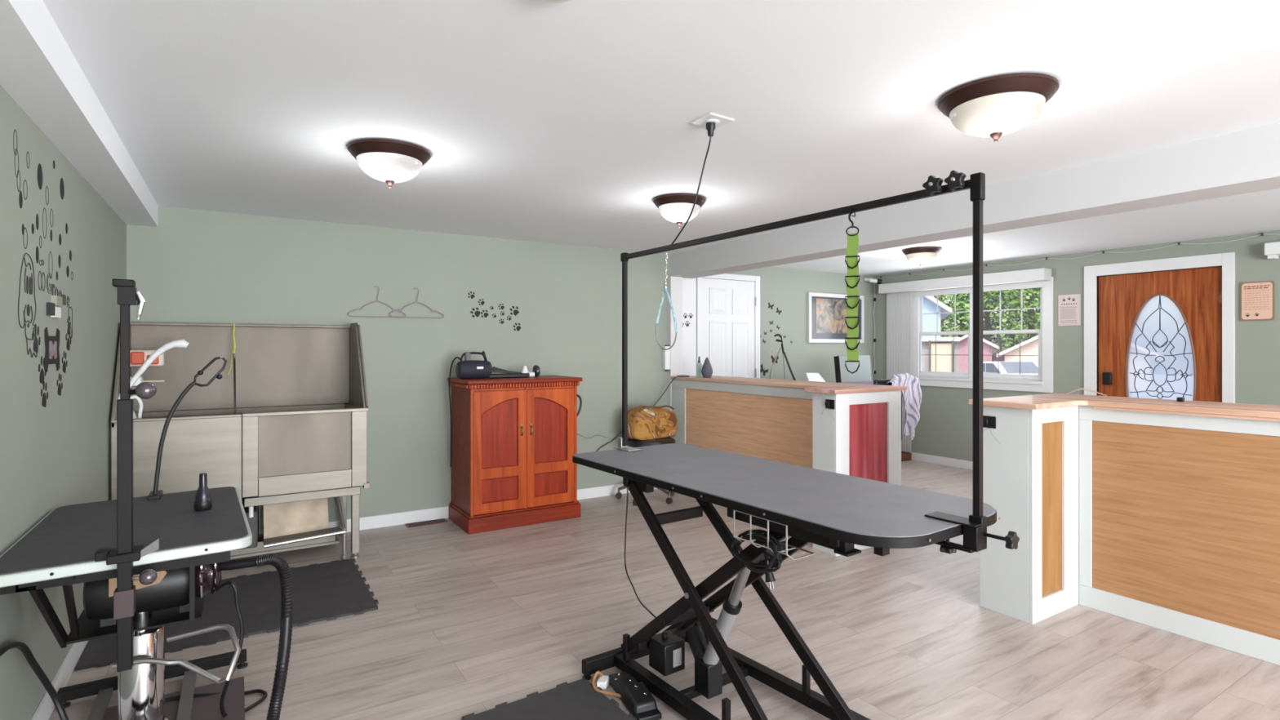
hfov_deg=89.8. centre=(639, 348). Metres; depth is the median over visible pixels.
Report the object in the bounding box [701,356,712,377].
diffuser
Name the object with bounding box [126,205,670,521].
wall
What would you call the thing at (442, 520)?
floor vent
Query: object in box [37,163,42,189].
decal
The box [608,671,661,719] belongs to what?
switch
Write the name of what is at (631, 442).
stool
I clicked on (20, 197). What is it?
decal
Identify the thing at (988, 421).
wall outlet
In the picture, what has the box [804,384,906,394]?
countertop
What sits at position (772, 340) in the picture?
cord
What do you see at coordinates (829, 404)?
wall outlet
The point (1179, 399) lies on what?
box
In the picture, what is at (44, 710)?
baseboard
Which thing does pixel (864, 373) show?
computer monitor
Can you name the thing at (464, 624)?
floor
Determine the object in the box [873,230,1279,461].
wall
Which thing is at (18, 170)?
decal
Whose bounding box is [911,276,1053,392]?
window
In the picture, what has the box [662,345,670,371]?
thermostat
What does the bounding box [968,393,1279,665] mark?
reception counter
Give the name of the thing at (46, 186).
decal
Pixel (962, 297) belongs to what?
street tree
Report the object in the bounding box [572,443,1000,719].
table
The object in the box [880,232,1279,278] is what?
string lights
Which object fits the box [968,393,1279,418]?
countertop
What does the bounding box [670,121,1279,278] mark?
ceiling beam
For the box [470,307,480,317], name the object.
decal
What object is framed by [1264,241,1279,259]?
wall sensor
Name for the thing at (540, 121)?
ceiling
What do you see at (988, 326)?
street tree
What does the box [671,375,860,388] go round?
countertop
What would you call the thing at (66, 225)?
decal
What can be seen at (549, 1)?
smoke detector
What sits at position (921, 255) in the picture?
ceiling light
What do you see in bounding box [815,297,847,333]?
art print
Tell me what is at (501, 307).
decal
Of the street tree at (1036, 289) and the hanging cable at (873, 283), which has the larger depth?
the street tree at (1036, 289)
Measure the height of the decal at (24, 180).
0.065 m
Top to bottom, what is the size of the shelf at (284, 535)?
0.054 m
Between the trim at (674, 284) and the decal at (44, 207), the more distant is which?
the trim at (674, 284)
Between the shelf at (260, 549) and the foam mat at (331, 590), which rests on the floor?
the foam mat at (331, 590)
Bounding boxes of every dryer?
[83,553,293,719]
[455,351,492,378]
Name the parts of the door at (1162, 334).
oval moulding, oval glass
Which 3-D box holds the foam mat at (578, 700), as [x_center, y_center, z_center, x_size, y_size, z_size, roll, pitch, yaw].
[-0.151,1.297,2.057,0.559,0.046,0.914,0,0,-35]
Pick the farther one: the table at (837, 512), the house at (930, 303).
the house at (930, 303)
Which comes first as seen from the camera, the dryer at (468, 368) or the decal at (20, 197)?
the decal at (20, 197)
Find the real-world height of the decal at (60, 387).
0.089 m
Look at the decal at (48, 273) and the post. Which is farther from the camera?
the decal at (48, 273)
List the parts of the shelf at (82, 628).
hanger plate, shelf plate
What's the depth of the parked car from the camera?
26.28 m
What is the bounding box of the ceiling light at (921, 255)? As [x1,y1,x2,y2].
[902,246,942,267]
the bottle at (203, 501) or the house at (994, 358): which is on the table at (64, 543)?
the bottle at (203, 501)
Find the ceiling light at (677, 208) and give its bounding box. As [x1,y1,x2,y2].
[653,193,706,227]
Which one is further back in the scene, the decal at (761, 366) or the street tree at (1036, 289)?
the street tree at (1036, 289)
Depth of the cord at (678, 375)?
5.95 m
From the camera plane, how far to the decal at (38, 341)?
2.18 m
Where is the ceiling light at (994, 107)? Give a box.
[937,72,1058,143]
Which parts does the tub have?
panel, leg, ramp panel, rail, bath door, ramp frame, door frame, leg, leg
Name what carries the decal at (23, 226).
attached to the wall at (56, 455)
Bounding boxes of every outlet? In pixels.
[690,112,733,128]
[825,399,834,408]
[982,415,995,428]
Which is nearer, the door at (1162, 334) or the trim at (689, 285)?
the door at (1162, 334)
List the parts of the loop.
chain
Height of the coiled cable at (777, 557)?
0.163 m
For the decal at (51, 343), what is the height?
0.160 m
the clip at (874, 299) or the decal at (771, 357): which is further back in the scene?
the clip at (874, 299)
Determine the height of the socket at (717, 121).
0.006 m
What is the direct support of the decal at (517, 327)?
attached to the wall at (197, 266)
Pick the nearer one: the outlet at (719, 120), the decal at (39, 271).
the decal at (39, 271)
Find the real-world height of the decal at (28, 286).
0.341 m
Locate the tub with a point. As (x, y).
(295, 440)
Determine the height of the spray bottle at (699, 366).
0.190 m
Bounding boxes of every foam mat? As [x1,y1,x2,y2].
[75,558,378,671]
[460,671,636,719]
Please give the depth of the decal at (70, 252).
2.63 m
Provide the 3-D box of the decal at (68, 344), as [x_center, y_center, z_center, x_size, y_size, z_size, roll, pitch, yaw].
[-2.316,-0.037,2.601,0.001,0.095,0.099,0,0,-32]
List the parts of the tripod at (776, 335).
leg, leg, leg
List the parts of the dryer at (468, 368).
handle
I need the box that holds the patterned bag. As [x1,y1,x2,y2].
[627,404,677,439]
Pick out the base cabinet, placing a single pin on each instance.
(514, 440)
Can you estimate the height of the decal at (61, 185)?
0.083 m
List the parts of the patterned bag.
handle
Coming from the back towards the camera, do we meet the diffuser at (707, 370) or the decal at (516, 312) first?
the diffuser at (707, 370)
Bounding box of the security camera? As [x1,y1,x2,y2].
[863,277,881,284]
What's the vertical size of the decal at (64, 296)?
0.040 m
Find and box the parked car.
[982,361,1038,374]
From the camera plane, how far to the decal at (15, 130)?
1.97 m
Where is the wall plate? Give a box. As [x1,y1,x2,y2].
[46,295,62,318]
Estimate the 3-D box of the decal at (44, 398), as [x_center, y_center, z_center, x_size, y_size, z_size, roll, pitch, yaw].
[-2.114,0.163,2.279,0.001,0.095,0.099,0,0,-32]
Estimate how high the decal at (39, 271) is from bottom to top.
0.066 m
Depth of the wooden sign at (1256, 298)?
5.01 m
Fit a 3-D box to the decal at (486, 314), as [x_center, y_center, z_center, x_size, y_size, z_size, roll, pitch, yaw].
[-1.248,-0.276,5.153,0.067,0.064,0.001,0,0,-32]
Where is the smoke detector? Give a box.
[543,0,571,3]
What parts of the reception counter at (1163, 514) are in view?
narrow panel, return frame, frame, panel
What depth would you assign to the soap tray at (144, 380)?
3.70 m
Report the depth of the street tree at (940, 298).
39.40 m
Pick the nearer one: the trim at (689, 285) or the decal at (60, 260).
the decal at (60, 260)
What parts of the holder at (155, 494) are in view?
phone frame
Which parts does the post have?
post, post, ball knob, ball knob, clamp lever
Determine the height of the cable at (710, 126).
0.462 m
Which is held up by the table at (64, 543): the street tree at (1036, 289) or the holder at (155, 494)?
the holder at (155, 494)
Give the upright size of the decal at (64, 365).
0.089 m
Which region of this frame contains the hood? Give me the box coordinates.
[876,279,881,284]
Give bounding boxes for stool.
[615,436,675,506]
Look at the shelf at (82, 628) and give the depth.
2.04 m
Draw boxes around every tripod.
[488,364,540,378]
[768,333,795,380]
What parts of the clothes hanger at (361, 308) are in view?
frame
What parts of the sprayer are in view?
handle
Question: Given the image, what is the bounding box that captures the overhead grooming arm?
[613,170,1019,554]
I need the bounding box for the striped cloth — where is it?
[886,373,921,439]
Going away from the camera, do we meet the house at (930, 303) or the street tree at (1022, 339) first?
the house at (930, 303)
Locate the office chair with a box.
[873,378,902,440]
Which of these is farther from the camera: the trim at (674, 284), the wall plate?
the trim at (674, 284)
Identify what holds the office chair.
on the floor
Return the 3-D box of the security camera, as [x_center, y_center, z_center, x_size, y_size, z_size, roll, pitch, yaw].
[2.872,-0.831,7.912,0.207,0.086,0.082,0,0,22]
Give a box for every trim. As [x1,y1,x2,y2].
[666,275,682,437]
[682,277,696,375]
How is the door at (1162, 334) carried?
in the wall at (944, 426)
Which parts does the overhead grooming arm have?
post, knob, knob, knob, post, knob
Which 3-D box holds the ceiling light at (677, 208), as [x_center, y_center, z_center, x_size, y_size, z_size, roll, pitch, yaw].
[0.236,-0.809,3.851,0.316,0.172,0.316,0,0,-32]
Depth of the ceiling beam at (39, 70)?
2.06 m
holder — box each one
[147,355,226,500]
[801,373,825,382]
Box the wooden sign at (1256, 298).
[1240,280,1274,320]
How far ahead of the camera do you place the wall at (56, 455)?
2.29 m
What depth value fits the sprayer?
3.58 m
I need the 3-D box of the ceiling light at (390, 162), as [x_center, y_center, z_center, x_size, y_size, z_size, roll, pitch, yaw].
[-1.131,-0.809,2.902,0.350,0.172,0.350,0,0,-32]
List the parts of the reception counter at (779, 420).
frame, panel, red panel, frame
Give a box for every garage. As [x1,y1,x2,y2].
[958,334,998,372]
[996,335,1038,364]
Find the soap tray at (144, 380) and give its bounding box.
[142,379,166,382]
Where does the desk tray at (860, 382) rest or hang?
on the desk
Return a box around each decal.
[13,129,17,155]
[14,148,18,177]
[17,169,20,191]
[17,253,38,357]
[18,191,22,208]
[22,223,24,235]
[22,226,27,248]
[23,179,27,199]
[31,223,34,234]
[31,324,40,353]
[35,213,38,230]
[35,245,39,263]
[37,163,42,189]
[38,271,44,291]
[38,355,46,384]
[40,381,48,407]
[42,207,46,238]
[44,327,59,372]
[45,186,48,204]
[46,273,51,293]
[57,373,62,395]
[58,234,61,244]
[58,254,61,267]
[59,177,64,199]
[62,294,66,305]
[62,351,67,373]
[65,222,67,234]
[65,327,71,351]
[66,265,69,277]
[68,306,72,338]
[69,250,71,261]
[467,291,475,298]
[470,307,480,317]
[477,298,484,305]
[480,310,488,317]
[497,303,504,309]
[509,306,519,315]
[513,323,520,331]
[760,364,768,375]
[770,355,778,363]
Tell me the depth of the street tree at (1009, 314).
49.86 m
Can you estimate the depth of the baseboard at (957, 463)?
7.26 m
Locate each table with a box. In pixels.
[0,486,252,719]
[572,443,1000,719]
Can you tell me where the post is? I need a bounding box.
[94,279,159,671]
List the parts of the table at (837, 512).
stop post, rail, box knob, rail, label plate, stop post, scissor leg, actuator motor, scissor leg, stop post, scissor leg, actuator rod, scissor leg, rail, stop post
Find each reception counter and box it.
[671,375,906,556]
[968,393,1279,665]
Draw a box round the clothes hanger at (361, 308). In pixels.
[347,285,406,317]
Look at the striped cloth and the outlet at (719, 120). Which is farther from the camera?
the striped cloth
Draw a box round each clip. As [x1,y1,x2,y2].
[596,675,608,689]
[873,297,875,373]
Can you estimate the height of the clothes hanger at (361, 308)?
0.230 m
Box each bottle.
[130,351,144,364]
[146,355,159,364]
[194,472,212,511]
[696,356,702,377]
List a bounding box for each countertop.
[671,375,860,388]
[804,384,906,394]
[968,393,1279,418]
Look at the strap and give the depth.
2.02 m
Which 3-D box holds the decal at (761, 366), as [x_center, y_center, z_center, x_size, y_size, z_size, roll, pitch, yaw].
[1.366,0.238,7.085,0.144,0.139,0.001,0,0,-32]
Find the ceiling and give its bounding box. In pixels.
[42,0,1279,275]
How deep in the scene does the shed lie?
20.83 m
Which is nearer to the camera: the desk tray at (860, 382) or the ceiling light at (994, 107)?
the ceiling light at (994, 107)
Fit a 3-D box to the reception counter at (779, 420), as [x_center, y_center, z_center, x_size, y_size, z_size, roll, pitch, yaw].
[0.946,0.790,5.152,0.727,1.059,2.203,0,0,-32]
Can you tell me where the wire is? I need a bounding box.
[1066,388,1106,395]
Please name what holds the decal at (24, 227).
attached to the wall at (56, 455)
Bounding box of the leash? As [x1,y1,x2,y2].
[227,323,235,413]
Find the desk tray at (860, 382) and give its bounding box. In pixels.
[839,381,873,384]
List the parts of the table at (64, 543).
support rail, support rail, plate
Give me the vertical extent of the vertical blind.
2.000 m
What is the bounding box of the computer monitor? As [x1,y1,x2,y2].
[833,355,871,382]
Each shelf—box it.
[18,566,204,648]
[230,535,338,559]
[262,526,342,546]
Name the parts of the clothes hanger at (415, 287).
frame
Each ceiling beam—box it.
[0,0,158,226]
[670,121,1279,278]
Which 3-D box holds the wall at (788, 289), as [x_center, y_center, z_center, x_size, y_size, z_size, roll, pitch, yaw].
[1.516,0.170,7.239,3.275,2.300,0.100,0,0,-32]
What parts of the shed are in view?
gate post, gate post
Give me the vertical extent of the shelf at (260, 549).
0.075 m
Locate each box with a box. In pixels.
[901,451,911,461]
[1177,397,1184,401]
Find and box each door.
[696,273,759,377]
[1084,252,1235,403]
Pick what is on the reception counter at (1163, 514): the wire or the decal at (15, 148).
the wire
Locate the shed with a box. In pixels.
[921,337,959,372]
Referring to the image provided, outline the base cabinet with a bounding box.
[448,375,582,533]
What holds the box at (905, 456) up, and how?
on the floor
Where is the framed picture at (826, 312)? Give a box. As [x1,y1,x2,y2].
[807,292,864,342]
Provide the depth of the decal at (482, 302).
5.14 m
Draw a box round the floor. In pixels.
[48,459,1279,719]
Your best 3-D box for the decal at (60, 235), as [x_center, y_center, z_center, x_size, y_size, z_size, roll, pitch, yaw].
[-2.240,-0.420,2.479,0.001,0.043,0.040,0,0,-32]
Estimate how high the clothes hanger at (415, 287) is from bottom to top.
0.230 m
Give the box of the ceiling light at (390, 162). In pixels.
[347,138,431,188]
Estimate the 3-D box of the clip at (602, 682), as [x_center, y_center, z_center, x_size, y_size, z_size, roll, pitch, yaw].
[-0.144,1.305,2.506,0.040,0.030,0.060,0,0,12]
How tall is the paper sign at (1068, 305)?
0.297 m
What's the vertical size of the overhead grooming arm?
1.034 m
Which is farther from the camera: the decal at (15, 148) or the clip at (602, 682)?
the clip at (602, 682)
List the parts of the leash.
green cord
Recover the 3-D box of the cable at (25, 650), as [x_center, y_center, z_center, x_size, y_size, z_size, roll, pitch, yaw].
[-1.753,1.067,1.980,0.284,0.453,0.360,0,0,-32]
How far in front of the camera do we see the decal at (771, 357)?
7.17 m
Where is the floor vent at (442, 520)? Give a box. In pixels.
[404,518,448,527]
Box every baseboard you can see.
[30,640,88,719]
[328,483,657,532]
[901,450,973,470]
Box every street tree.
[931,293,1003,337]
[933,291,995,337]
[942,288,1036,346]
[944,291,1039,351]
[982,288,1039,348]
[986,287,1039,346]
[1008,288,1039,340]
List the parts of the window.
sash, sash, sash, sash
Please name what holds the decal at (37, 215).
attached to the wall at (56, 455)
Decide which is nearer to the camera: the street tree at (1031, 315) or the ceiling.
the ceiling
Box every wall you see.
[0,84,126,719]
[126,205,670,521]
[702,266,873,382]
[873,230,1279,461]
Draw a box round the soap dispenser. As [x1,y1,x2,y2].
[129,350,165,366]
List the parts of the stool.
arm, seat, arm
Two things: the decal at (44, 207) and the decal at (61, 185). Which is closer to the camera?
the decal at (44, 207)
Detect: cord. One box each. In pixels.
[596,375,679,451]
[768,339,776,366]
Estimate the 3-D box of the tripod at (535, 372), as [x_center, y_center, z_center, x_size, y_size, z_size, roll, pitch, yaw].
[-0.987,0.180,4.987,0.421,0.096,0.101,0,0,-32]
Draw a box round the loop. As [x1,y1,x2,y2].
[655,250,677,350]
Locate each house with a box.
[921,295,951,337]
[991,350,1004,361]
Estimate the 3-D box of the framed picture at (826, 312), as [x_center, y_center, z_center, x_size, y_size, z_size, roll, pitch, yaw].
[2.356,-0.357,7.688,0.965,0.585,0.030,0,0,-32]
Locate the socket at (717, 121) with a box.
[705,119,719,124]
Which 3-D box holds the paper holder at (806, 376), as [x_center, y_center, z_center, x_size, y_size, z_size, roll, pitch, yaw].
[1.790,0.334,6.608,0.328,0.172,0.178,0,0,-32]
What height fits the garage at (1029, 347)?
3.480 m
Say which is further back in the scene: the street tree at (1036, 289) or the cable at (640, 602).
the street tree at (1036, 289)
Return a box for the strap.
[844,206,859,373]
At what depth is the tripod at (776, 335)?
6.74 m
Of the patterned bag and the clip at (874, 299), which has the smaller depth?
the patterned bag
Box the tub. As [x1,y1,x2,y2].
[111,321,369,559]
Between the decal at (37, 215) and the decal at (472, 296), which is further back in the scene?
the decal at (472, 296)
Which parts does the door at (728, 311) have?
panel, panel, panel, panel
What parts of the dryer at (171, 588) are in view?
dryer cord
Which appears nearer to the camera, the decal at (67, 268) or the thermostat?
the decal at (67, 268)
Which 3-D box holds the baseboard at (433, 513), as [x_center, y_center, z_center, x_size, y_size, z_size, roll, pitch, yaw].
[-1.451,1.274,5.018,4.033,0.092,0.014,0,0,-32]
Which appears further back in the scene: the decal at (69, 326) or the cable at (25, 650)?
the decal at (69, 326)
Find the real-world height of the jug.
0.390 m
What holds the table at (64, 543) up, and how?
on the floor
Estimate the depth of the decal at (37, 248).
2.19 m
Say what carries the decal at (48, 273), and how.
attached to the wall at (56, 455)
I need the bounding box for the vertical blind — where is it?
[878,267,1051,452]
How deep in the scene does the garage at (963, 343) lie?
36.09 m
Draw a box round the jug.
[133,410,137,418]
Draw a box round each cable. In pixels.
[0,641,69,719]
[448,356,460,466]
[624,486,656,618]
[668,121,715,251]
[730,528,782,589]
[871,283,875,377]
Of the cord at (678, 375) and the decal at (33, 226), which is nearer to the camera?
the decal at (33, 226)
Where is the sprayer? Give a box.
[118,339,189,418]
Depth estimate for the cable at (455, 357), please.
4.86 m
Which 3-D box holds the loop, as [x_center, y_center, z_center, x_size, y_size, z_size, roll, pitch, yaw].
[0.113,-0.209,2.775,0.017,0.434,0.151,0,0,-35]
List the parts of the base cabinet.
dentil moulding, door, panel moulding, panel moulding, panel, arched panel, cornice, handle, frame, dentil moulding, handle, panel, arched panel, door, panel moulding, panel moulding, black loop handle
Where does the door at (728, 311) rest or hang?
in the wall at (788, 289)
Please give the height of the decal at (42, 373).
0.101 m
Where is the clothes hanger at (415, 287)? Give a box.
[389,287,444,318]
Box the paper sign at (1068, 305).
[1057,293,1080,325]

